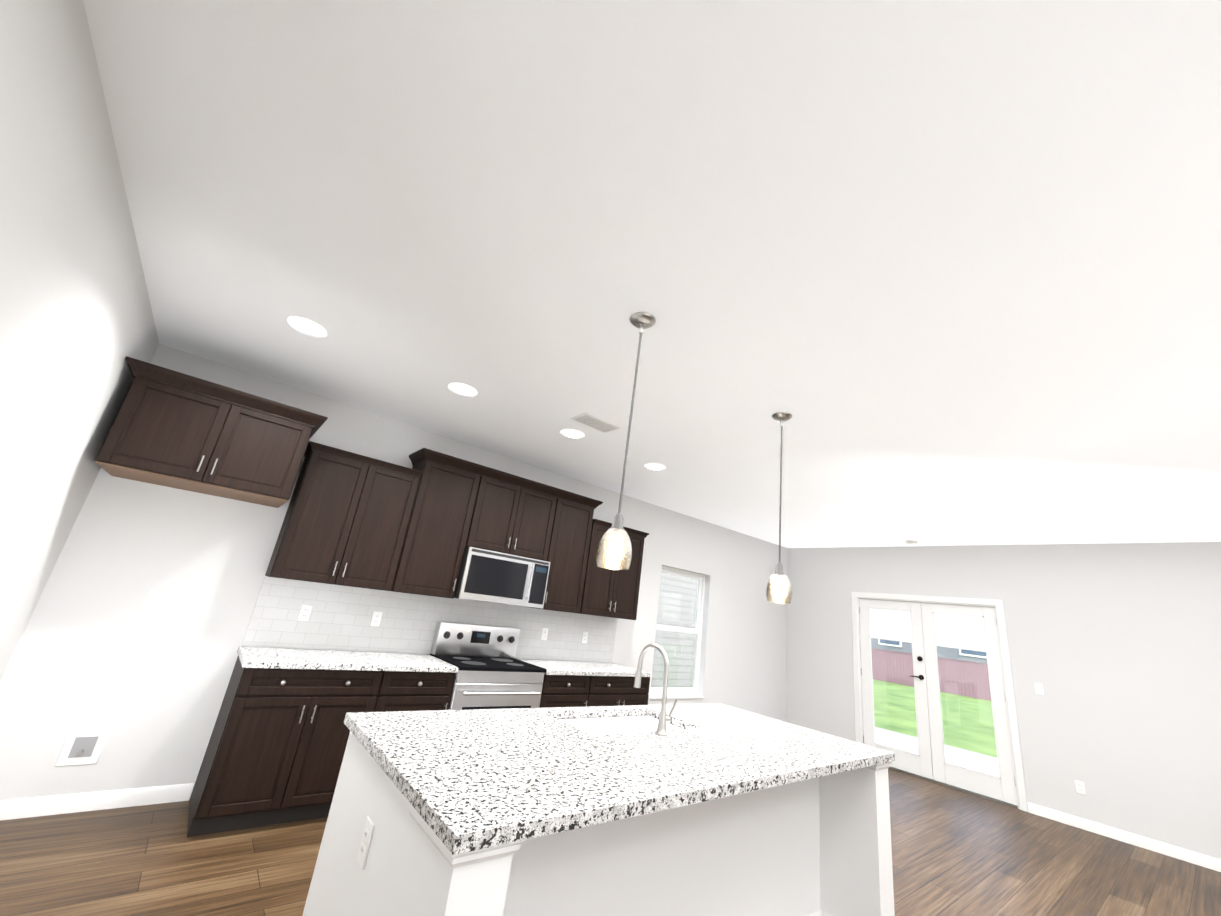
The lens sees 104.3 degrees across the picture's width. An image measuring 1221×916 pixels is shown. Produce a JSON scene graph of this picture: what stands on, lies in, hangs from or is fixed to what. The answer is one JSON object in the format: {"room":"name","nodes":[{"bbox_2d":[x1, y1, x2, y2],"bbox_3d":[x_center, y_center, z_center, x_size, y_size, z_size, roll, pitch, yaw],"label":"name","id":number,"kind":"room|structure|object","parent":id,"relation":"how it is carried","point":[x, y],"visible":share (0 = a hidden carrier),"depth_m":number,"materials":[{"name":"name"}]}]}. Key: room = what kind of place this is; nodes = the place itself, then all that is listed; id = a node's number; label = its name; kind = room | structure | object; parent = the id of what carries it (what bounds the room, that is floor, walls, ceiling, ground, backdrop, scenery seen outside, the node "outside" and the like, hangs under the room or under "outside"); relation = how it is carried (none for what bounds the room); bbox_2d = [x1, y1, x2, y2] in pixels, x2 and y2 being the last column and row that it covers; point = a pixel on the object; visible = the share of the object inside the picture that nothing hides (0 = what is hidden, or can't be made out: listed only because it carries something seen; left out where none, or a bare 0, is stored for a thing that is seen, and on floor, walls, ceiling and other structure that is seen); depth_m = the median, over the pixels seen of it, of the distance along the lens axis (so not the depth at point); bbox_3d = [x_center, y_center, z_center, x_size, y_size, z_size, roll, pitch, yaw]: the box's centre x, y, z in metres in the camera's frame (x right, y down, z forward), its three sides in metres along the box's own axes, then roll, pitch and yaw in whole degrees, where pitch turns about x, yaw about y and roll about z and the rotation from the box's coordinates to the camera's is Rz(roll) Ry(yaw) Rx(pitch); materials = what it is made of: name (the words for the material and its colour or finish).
{"room":"kitchen","nodes":[
{"label":"kitchen","id":0,"kind":"room"},
{"bbox_2d":[0,0,158,680],"bbox_3d":[-0.842,-0.084,-0.128,0.150,2.800,7.730,21,-22,-36],"label":"wall","id":1,"kind":"structure","parent":0,"point":[77,325],"depth_m":1.72,"materials":[{"name":"beige paint"}]},
{"bbox_2d":[0,344,787,799],"bbox_3d":[-0.285,1.695,5.213,8.270,2.800,0.150,21,-22,-36],"label":"wall","id":2,"kind":"structure","parent":0,"point":[98,646],"depth_m":3.13,"materials":[{"name":"beige paint"}]},
{"bbox_2d":[55,728,109,765],"bbox_3d":[-3.050,1.673,2.745,0.170,0.185,0.030,21,-22,-36],"label":"outlet box","id":3,"kind":"object","parent":2,"relation":"attached to","point":[82,746],"visible":1,"depth_m":2.75,"materials":[{"name":"white plastic"}]},
{"bbox_2d":[0,783,193,820],"bbox_3d":[-0.401,2.962,4.743,7.970,0.092,0.013,21,-22,-36],"label":"baseboard","id":4,"kind":"structure","parent":2,"relation":"attached to","point":[49,805],"depth_m":2.74,"materials":[{"name":"white wood"}]},
{"bbox_2d":[95,360,318,507],"bbox_3d":[-2.576,-0.088,3.121,0.902,0.585,0.617,21,-22,-36],"label":"upper cabinet","id":5,"kind":"object","parent":2,"relation":"attached to","point":[173,429],"depth_m":2.86,"materials":[{"name":"brown wood"}]},
{"bbox_2d":[265,441,422,591],"bbox_3d":[-2.021,0.482,3.668,0.792,0.954,0.327,21,-22,-36],"label":"upper cabinet","id":6,"kind":"object","parent":2,"relation":"attached to","point":[351,519],"depth_m":3.52,"materials":[{"name":"brown wood"}]},
{"bbox_2d":[241,576,616,662],"bbox_3d":[-1.232,1.552,4.329,3.375,0.473,0.010,21,-22,-36],"label":"tile backsplash","id":7,"kind":"structure","parent":2,"relation":"attached to","point":[340,617],"depth_m":3.90,"materials":[{"name":"white tile"}]},
{"bbox_2d":[297,604,312,620],"bbox_3d":[-2.264,1.149,3.522,0.072,0.115,0.008,21,-22,-36],"label":"outlet","id":8,"kind":"object","parent":7,"relation":"attached to","point":[305,612],"visible":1,"depth_m":3.52,"materials":[{"name":"white plastic"}]},
{"bbox_2d":[370,611,382,626],"bbox_3d":[-1.881,1.294,3.818,0.072,0.115,0.008,21,-22,-36],"label":"outlet","id":9,"kind":"object","parent":7,"relation":"attached to","point":[376,619],"visible":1,"depth_m":3.81,"materials":[{"name":"white plastic"}]},
{"bbox_2d":[541,628,547,639],"bbox_3d":[-0.660,1.765,4.759,0.072,0.115,0.008,21,-22,-36],"label":"outlet","id":10,"kind":"object","parent":7,"relation":"attached to","point":[544,634],"visible":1,"depth_m":4.75,"materials":[{"name":"white plastic"}]},
{"bbox_2d":[581,632,587,642],"bbox_3d":[-0.274,1.911,5.058,0.072,0.115,0.008,21,-22,-36],"label":"outlet","id":11,"kind":"object","parent":7,"relation":"attached to","point":[584,636],"visible":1,"depth_m":5.05,"materials":[{"name":"white plastic"}]},
{"bbox_2d":[395,448,490,598],"bbox_3d":[-1.515,0.578,4.078,0.622,1.146,0.327,21,-22,-36],"label":"upper cabinet","id":12,"kind":"object","parent":2,"relation":"attached to","point":[449,506],"depth_m":3.97,"materials":[{"name":"brown wood"}]},
{"bbox_2d":[475,468,558,563],"bbox_3d":[-0.981,0.562,4.536,0.828,0.708,0.327,21,-22,-36],"label":"upper cabinet","id":13,"kind":"object","parent":2,"relation":"attached to","point":[518,518],"depth_m":4.42,"materials":[{"name":"brown wood"}]},
{"bbox_2d":[454,547,549,608],"bbox_3d":[-1.012,1.094,4.316,0.820,0.425,0.453,21,-22,-36],"label":"microwave","id":14,"kind":"object","parent":13,"relation":"attached to","point":[494,577],"visible":1,"depth_m":4.15,"materials":[{"name":"silver metal"}]},
{"bbox_2d":[530,489,602,613],"bbox_3d":[-0.511,0.957,4.854,0.594,1.146,0.327,21,-22,-36],"label":"upper cabinet","id":15,"kind":"object","parent":2,"relation":"attached to","point":[568,589],"depth_m":4.75,"materials":[{"name":"brown wood"}]},
{"bbox_2d":[587,520,646,619],"bbox_3d":[-0.051,1.226,5.189,0.763,0.954,0.327,21,-22,-36],"label":"upper cabinet","id":16,"kind":"object","parent":2,"relation":"attached to","point":[614,592],"depth_m":5.06,"materials":[{"name":"brown wood"}]},
{"bbox_2d":[650,566,704,698],"bbox_3d":[0.876,2.218,6.076,0.960,1.540,0.165,21,-22,-36],"label":"window","id":17,"kind":"structure","parent":2,"relation":"in","point":[677,692],"depth_m":6.18,"materials":[{"name":"white plastic"}]},
{"bbox_2d":[0,769,1220,915],"bbox_3d":[2.011,2.443,1.874,8.270,0.060,7.880,21,-22,-36],"label":"floor","id":18,"kind":"structure","parent":0,"point":[955,852],"depth_m":2.87,"materials":[{"name":"brown wood"}]},
{"bbox_2d":[187,654,394,836],"bbox_3d":[-2.084,1.817,3.145,0.848,0.874,0.618,21,-22,-36],"label":"base cabinet","id":19,"kind":"object","parent":18,"relation":"on","point":[276,748],"depth_m":2.86,"materials":[{"name":"black wood"}]},
{"bbox_2d":[237,646,458,673],"bbox_3d":[-1.844,1.447,3.401,1.331,0.036,0.631,21,-22,-36],"label":"countertop","id":20,"kind":"structure","parent":19,"relation":"on","point":[251,658],"depth_m":3.25,"materials":[{"name":"white stone"}]},
{"bbox_2d":[387,670,454,711],"bbox_3d":[-1.628,1.989,3.497,0.579,0.874,0.618,21,-22,-36],"label":"base cabinet","id":21,"kind":"object","parent":18,"relation":"on","point":[409,692],"depth_m":3.39,"materials":[{"name":"black wood"}]},
{"bbox_2d":[430,621,546,709],"bbox_3d":[-1.062,2.032,3.912,0.786,1.185,0.675,21,-22,-36],"label":"range","id":22,"kind":"object","parent":18,"relation":"on","point":[493,673],"visible":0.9,"depth_m":3.92,"materials":[{"name":"silver metal"}]},
{"bbox_2d":[539,674,598,707],"bbox_3d":[-0.596,2.379,4.294,0.560,0.874,0.618,21,-22,-36],"label":"base cabinet","id":23,"kind":"object","parent":18,"relation":"on","point":[558,690],"depth_m":4.15,"materials":[{"name":"black wood"}]},
{"bbox_2d":[515,658,653,677],"bbox_3d":[-0.253,2.048,4.630,1.289,0.036,0.631,21,-22,-36],"label":"countertop","id":24,"kind":"structure","parent":23,"relation":"on","point":[584,669],"depth_m":4.50,"materials":[{"name":"white stone"}]},
{"bbox_2d":[302,719,894,915],"bbox_3d":[0.158,1.761,2.081,2.444,0.894,1.105,21,-22,-36],"label":"kitchen island","id":25,"kind":"object","parent":18,"relation":"on","point":[707,809],"depth_m":1.77,"materials":[{"name":"white paint"}]},
{"bbox_2d":[356,816,374,869],"bbox_3d":[-0.768,1.204,1.488,0.008,0.115,0.072,21,-22,-36],"label":"outlet","id":26,"kind":"object","parent":25,"relation":"attached to","point":[365,847],"depth_m":1.48,"materials":[{"name":"white plastic"}]},
{"bbox_2d":[346,703,893,846],"bbox_3d":[0.212,1.321,2.226,2.454,0.037,1.138,21,-22,-36],"label":"island countertop","id":27,"kind":"structure","parent":25,"relation":"on","point":[477,775],"depth_m":1.75,"materials":[{"name":"white stone"}]},
{"bbox_2d":[558,711,681,730],"bbox_3d":[0.052,1.498,2.424,0.774,0.242,0.444,21,-22,-36],"label":"sink","id":28,"kind":"object","parent":27,"relation":"in","point":[640,722],"depth_m":2.54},
{"bbox_2d":[634,643,677,734],"bbox_3d":[0.223,1.150,2.402,0.094,0.396,0.251,21,-22,-36],"label":"faucet","id":29,"kind":"object","parent":27,"relation":"on","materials":[{"name":"silver metal"}]},
{"bbox_2d":[595,678,649,705],"bbox_3d":[-0.158,2.545,4.632,0.821,0.874,0.618,21,-22,-36],"label":"base cabinet","id":30,"kind":"object","parent":18,"relation":"on","point":[610,691],"depth_m":4.51,"materials":[{"name":"black wood"}]},
{"bbox_2d":[83,0,1220,547],"bbox_3d":[2.366,-0.260,2.737,8.270,0.060,7.880,21,-22,-36],"label":"ceiling","id":31,"kind":"structure","parent":0,"point":[935,272],"depth_m":1.76,"materials":[{"name":"paint"}]},
{"bbox_2d":[288,317,326,336],"bbox_3d":[-1.761,-0.758,2.759,0.200,0.008,0.200,21,-22,-36],"label":"recessed light","id":32,"kind":"object","parent":31,"relation":"in","point":[307,326],"visible":0.98,"depth_m":2.75,"materials":[{"name":"white plastic"}]},
{"bbox_2d":[448,383,476,395],"bbox_3d":[-1.040,-0.478,3.341,0.200,0.008,0.200,21,-22,-36],"label":"recessed light","id":33,"kind":"object","parent":31,"relation":"in","point":[462,389],"visible":1,"depth_m":3.33,"materials":[{"name":"white plastic"}]},
{"bbox_2d":[560,429,583,438],"bbox_3d":[-0.316,-0.196,3.925,0.200,0.008,0.200,21,-22,-36],"label":"recessed light","id":34,"kind":"object","parent":31,"relation":"in","point":[571,433],"visible":0.96,"depth_m":3.91,"materials":[{"name":"white plastic"}]},
{"bbox_2d":[571,413,619,432],"bbox_3d":[-0.113,-0.265,3.619,0.340,0.012,0.180,21,-22,-36],"label":"ceiling vent","id":35,"kind":"object","parent":31,"relation":"in","point":[594,422],"visible":1,"depth_m":3.60,"materials":[{"name":"white metal"}]},
{"bbox_2d":[596,312,655,569],"bbox_3d":[0.081,-0.108,2.104,0.146,1.174,0.146,21,-22,-36],"label":"pendant light","id":36,"kind":"object","parent":31,"relation":"hanging from","point":[641,321],"visible":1,"depth_m":1.98,"materials":[{"name":"white glass"}]},
{"bbox_2d":[645,463,665,470],"bbox_3d":[0.423,0.087,4.508,0.200,0.008,0.200,21,-22,-36],"label":"recessed light","id":37,"kind":"object","parent":31,"relation":"in","point":[652,466],"visible":1,"depth_m":4.49,"materials":[{"name":"white plastic"}]},
{"bbox_2d":[766,412,791,603],"bbox_3d":[1.048,0.281,2.925,0.146,1.174,0.146,21,-22,-36],"label":"pendant light","id":38,"kind":"object","parent":31,"relation":"hanging from","point":[778,586],"visible":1,"depth_m":2.81,"materials":[{"name":"white glass"}]},
{"bbox_2d":[905,539,917,543],"bbox_3d":[3.904,1.085,6.159,0.136,0.033,0.136,21,-22,-36],"label":"smoke detector","id":39,"kind":"object","parent":31,"relation":"attached to","point":[910,541],"visible":1,"depth_m":6.12,"materials":[{"name":"white plastic"}]},
{"bbox_2d":[786,542,1220,859],"bbox_3d":[5.316,2.243,4.627,0.150,2.800,7.730,21,-22,-36],"label":"wall","id":40,"kind":"structure","parent":0,"point":[1115,649],"depth_m":4.93,"materials":[{"name":"beige paint"}]},
{"bbox_2d":[859,599,933,779],"bbox_3d":[3.719,2.938,6.270,0.097,2.039,0.794,21,-22,-36],"label":"french door","id":41,"kind":"structure","parent":40,"relation":"in","point":[888,620],"depth_m":6.30,"materials":[{"name":"white wood"}]},
{"bbox_2d":[851,592,1028,811],"bbox_3d":[4.010,2.856,6.004,0.166,2.150,1.755,21,-22,-36],"label":"door frame","id":42,"kind":"structure","parent":40,"relation":"attached to","point":[998,605],"depth_m":5.69,"materials":[{"name":"white wood"}]},
{"bbox_2d":[921,603,1017,805],"bbox_3d":[4.245,2.819,5.682,0.056,2.039,0.794,21,-22,-36],"label":"french door","id":43,"kind":"structure","parent":40,"relation":"in","point":[972,628],"depth_m":5.68,"materials":[{"name":"white wood"}]},
{"bbox_2d":[1034,682,1043,694],"bbox_3d":[4.678,2.519,5.182,0.008,0.115,0.072,21,-22,-36],"label":"light switch","id":44,"kind":"object","parent":40,"relation":"attached to","point":[1039,690],"visible":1,"depth_m":5.18,"materials":[{"name":"white plastic"}]},
{"bbox_2d":[1075,780,1085,794],"bbox_3d":[4.709,3.303,4.758,0.008,0.115,0.072,21,-22,-36],"label":"outlet","id":45,"kind":"object","parent":40,"relation":"attached to","point":[1080,787],"visible":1,"depth_m":4.76,"materials":[{"name":"white plastic"}]},
{"bbox_2d":[1028,802,1220,871],"bbox_3d":[5.038,3.512,4.227,0.013,0.092,7.580,21,-22,-36],"label":"baseboard","id":46,"kind":"structure","parent":40,"relation":"attached to","point":[1202,860],"depth_m":4.44,"materials":[{"name":"white wood"}]},
{"label":"outside","id":47,"kind":"structure","parent":0,"visible":0},
{"bbox_2d":[873,679,996,757],"bbox_3d":[7.935,6.397,11.157,90.090,0.140,90.000,21,-22,-36],"label":"lawn","id":48,"kind":"structure","parent":47,"point":[902,690],"depth_m":12.67,"materials":[{"name":"green plant"}]},
{"bbox_2d":[651,572,697,686],"bbox_3d":[-2.525,2.544,13.001,26.000,5.660,6.000,21,-22,-36],"label":"neighbor","id":49,"kind":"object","parent":48,"relation":"on","point":[671,647],"depth_m":12.22,"materials":[{"name":"white"}]},
{"bbox_2d":[871,611,986,663],"bbox_3d":[19.387,12.676,36.877,10.000,6.360,24.800,21,-22,-36],"label":"house","id":50,"kind":"structure","parent":48,"relation":"on","point":[964,655],"depth_m":28.71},
{"bbox_2d":[871,648,990,700],"bbox_3d":[17.184,9.111,18.462,0.090,1.435,90.000,21,-22,-36],"label":"fence","id":51,"kind":"object","parent":48,"relation":"on","point":[946,682],"depth_m":21.11,"materials":[{"name":"brown wood"}]},
{"bbox_2d":[874,727,999,777],"bbox_3d":[5.077,4.466,6.734,3.170,0.130,4.000,21,-22,-36],"label":"patio","id":52,"kind":"structure","parent":48,"relation":"on","point":[953,759],"depth_m":7.58,"materials":[{"name":"grey concrete"}]}
]}

